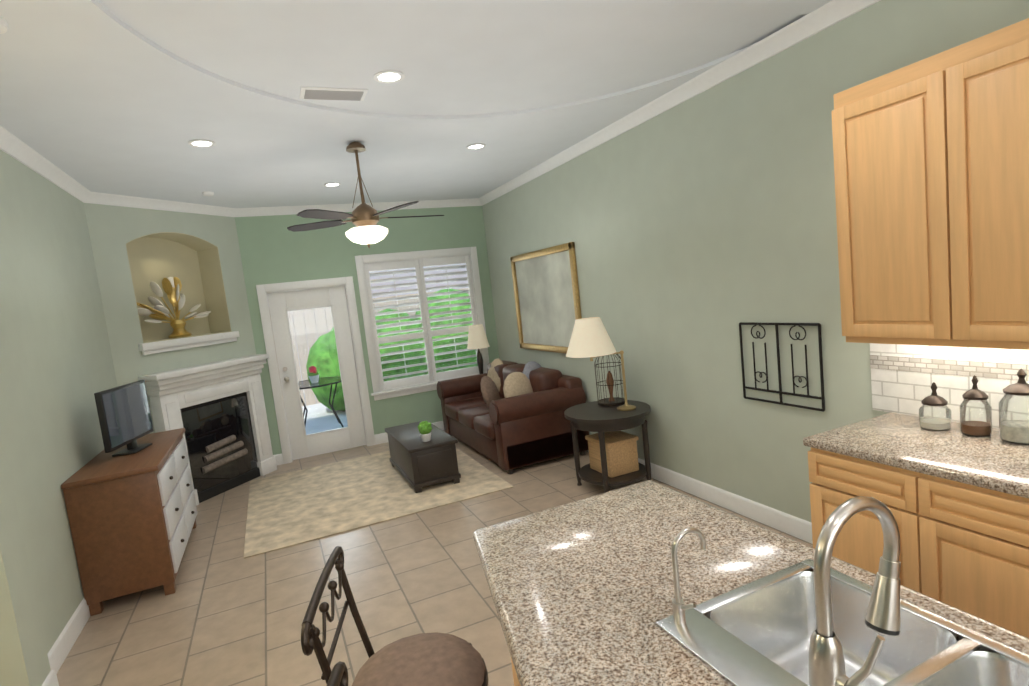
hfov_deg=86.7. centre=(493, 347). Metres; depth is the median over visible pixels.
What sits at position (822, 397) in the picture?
wall decor
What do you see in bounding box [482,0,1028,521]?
wall
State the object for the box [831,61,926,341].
upper cabinet
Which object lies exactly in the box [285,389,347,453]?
ground
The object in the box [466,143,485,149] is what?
recessed light
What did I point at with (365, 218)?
ceiling fan
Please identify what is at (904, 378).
backsplash
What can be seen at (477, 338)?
table lamp
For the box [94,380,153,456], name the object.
tv monitor
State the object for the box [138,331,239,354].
trim
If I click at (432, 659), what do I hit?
stool
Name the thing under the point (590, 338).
table lamp
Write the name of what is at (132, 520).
dresser
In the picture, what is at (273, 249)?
wall
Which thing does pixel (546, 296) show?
framed art
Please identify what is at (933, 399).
canister
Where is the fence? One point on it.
(302, 340)
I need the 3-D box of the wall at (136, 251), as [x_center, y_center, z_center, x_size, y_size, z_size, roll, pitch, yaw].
[-3.249,0.037,5.668,0.340,3.000,1.684,-4,6,24]
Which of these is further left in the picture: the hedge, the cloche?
the hedge
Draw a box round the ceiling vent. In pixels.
[299,87,367,100]
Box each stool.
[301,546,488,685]
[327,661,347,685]
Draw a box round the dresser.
[61,428,196,615]
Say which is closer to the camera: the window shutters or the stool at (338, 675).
the stool at (338, 675)
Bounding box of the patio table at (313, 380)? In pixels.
[298,366,342,427]
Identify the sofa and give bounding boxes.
[437,358,588,473]
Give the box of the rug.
[243,448,512,558]
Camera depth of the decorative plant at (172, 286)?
5.57 m
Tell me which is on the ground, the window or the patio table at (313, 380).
the patio table at (313, 380)
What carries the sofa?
on the floor
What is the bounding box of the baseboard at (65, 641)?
[42,421,812,685]
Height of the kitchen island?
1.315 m
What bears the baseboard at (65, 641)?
attached to the wall at (57, 371)
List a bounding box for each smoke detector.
[0,17,7,33]
[202,191,213,195]
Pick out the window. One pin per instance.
(360, 262)
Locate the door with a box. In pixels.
[256,276,375,463]
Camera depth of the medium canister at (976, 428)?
2.33 m
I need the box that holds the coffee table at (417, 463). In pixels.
[385,420,460,492]
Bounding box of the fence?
[269,288,468,408]
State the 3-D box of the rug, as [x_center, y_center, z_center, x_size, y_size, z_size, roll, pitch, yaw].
[-1.242,1.348,5.409,2.220,0.012,2.070,-9,6,-22]
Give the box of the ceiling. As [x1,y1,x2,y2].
[0,0,831,207]
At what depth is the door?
6.61 m
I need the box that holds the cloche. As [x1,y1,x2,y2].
[594,354,624,405]
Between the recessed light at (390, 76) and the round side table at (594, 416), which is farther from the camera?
the round side table at (594, 416)
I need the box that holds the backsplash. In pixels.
[870,343,1028,428]
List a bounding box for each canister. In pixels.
[919,382,951,430]
[960,375,991,436]
[999,368,1028,444]
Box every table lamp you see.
[467,324,489,373]
[566,317,635,410]
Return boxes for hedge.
[306,289,477,410]
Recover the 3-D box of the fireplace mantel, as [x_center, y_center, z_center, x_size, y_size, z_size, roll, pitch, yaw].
[-2.853,0.827,5.684,0.268,1.345,1.337,-4,6,24]
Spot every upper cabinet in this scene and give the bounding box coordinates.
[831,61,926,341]
[919,18,1028,345]
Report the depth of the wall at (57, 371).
3.27 m
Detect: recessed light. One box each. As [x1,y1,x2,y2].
[188,139,215,146]
[323,182,340,186]
[374,70,404,83]
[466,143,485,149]
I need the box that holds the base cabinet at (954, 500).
[803,412,1028,637]
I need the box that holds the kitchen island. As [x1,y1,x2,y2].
[473,480,1028,685]
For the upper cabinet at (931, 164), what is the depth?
2.05 m
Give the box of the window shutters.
[364,255,478,389]
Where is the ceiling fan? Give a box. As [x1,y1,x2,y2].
[287,142,443,247]
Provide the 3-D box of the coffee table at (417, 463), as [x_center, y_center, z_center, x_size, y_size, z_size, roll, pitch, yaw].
[-0.736,1.065,5.493,0.470,0.418,1.060,-9,6,-22]
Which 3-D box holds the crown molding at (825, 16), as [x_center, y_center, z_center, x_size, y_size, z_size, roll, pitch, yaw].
[-0.210,-1.393,1.885,4.360,0.086,10.020,-9,6,-22]
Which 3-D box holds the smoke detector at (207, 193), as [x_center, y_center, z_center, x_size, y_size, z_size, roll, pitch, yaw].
[-2.745,-1.477,5.234,0.099,0.030,0.099,-4,6,23]
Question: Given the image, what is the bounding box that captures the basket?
[585,431,638,477]
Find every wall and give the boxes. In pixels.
[0,150,117,685]
[84,203,255,433]
[235,206,498,454]
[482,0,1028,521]
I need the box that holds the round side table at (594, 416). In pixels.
[564,400,650,491]
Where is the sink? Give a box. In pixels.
[655,558,1028,685]
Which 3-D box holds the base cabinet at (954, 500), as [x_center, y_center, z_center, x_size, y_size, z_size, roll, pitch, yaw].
[1.982,0.848,2.295,0.652,0.910,0.954,-9,6,-22]
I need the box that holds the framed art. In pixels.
[510,242,581,353]
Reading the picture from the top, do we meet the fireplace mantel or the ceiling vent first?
the ceiling vent
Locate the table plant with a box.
[418,421,431,441]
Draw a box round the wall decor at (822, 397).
[739,322,824,411]
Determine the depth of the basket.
4.50 m
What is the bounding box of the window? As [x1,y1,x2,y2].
[355,247,488,400]
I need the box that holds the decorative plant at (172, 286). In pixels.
[136,277,210,338]
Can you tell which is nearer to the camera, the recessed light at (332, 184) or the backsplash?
the backsplash
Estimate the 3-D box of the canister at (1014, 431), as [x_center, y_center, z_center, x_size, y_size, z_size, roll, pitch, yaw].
[2.135,0.228,2.203,0.140,0.297,0.140,-9,6,-22]
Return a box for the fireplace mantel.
[138,354,276,505]
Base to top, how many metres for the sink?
0.211 m
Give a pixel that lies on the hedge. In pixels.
(322, 341)
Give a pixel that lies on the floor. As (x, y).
(226, 613)
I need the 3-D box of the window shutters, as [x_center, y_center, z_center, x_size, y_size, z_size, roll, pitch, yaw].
[-0.892,-0.354,7.136,1.402,1.602,0.083,-9,6,-22]
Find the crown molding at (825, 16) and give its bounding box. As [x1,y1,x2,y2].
[0,0,880,216]
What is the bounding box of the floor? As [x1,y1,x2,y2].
[57,431,812,685]
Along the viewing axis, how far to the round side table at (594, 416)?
4.44 m
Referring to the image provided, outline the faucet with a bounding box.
[671,496,922,685]
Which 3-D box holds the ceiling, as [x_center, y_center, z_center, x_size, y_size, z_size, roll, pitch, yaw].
[-0.110,-1.520,1.899,4.730,0.140,10.380,-9,6,-22]
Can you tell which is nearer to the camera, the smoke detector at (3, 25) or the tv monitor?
the smoke detector at (3, 25)
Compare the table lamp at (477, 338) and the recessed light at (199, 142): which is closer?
the recessed light at (199, 142)

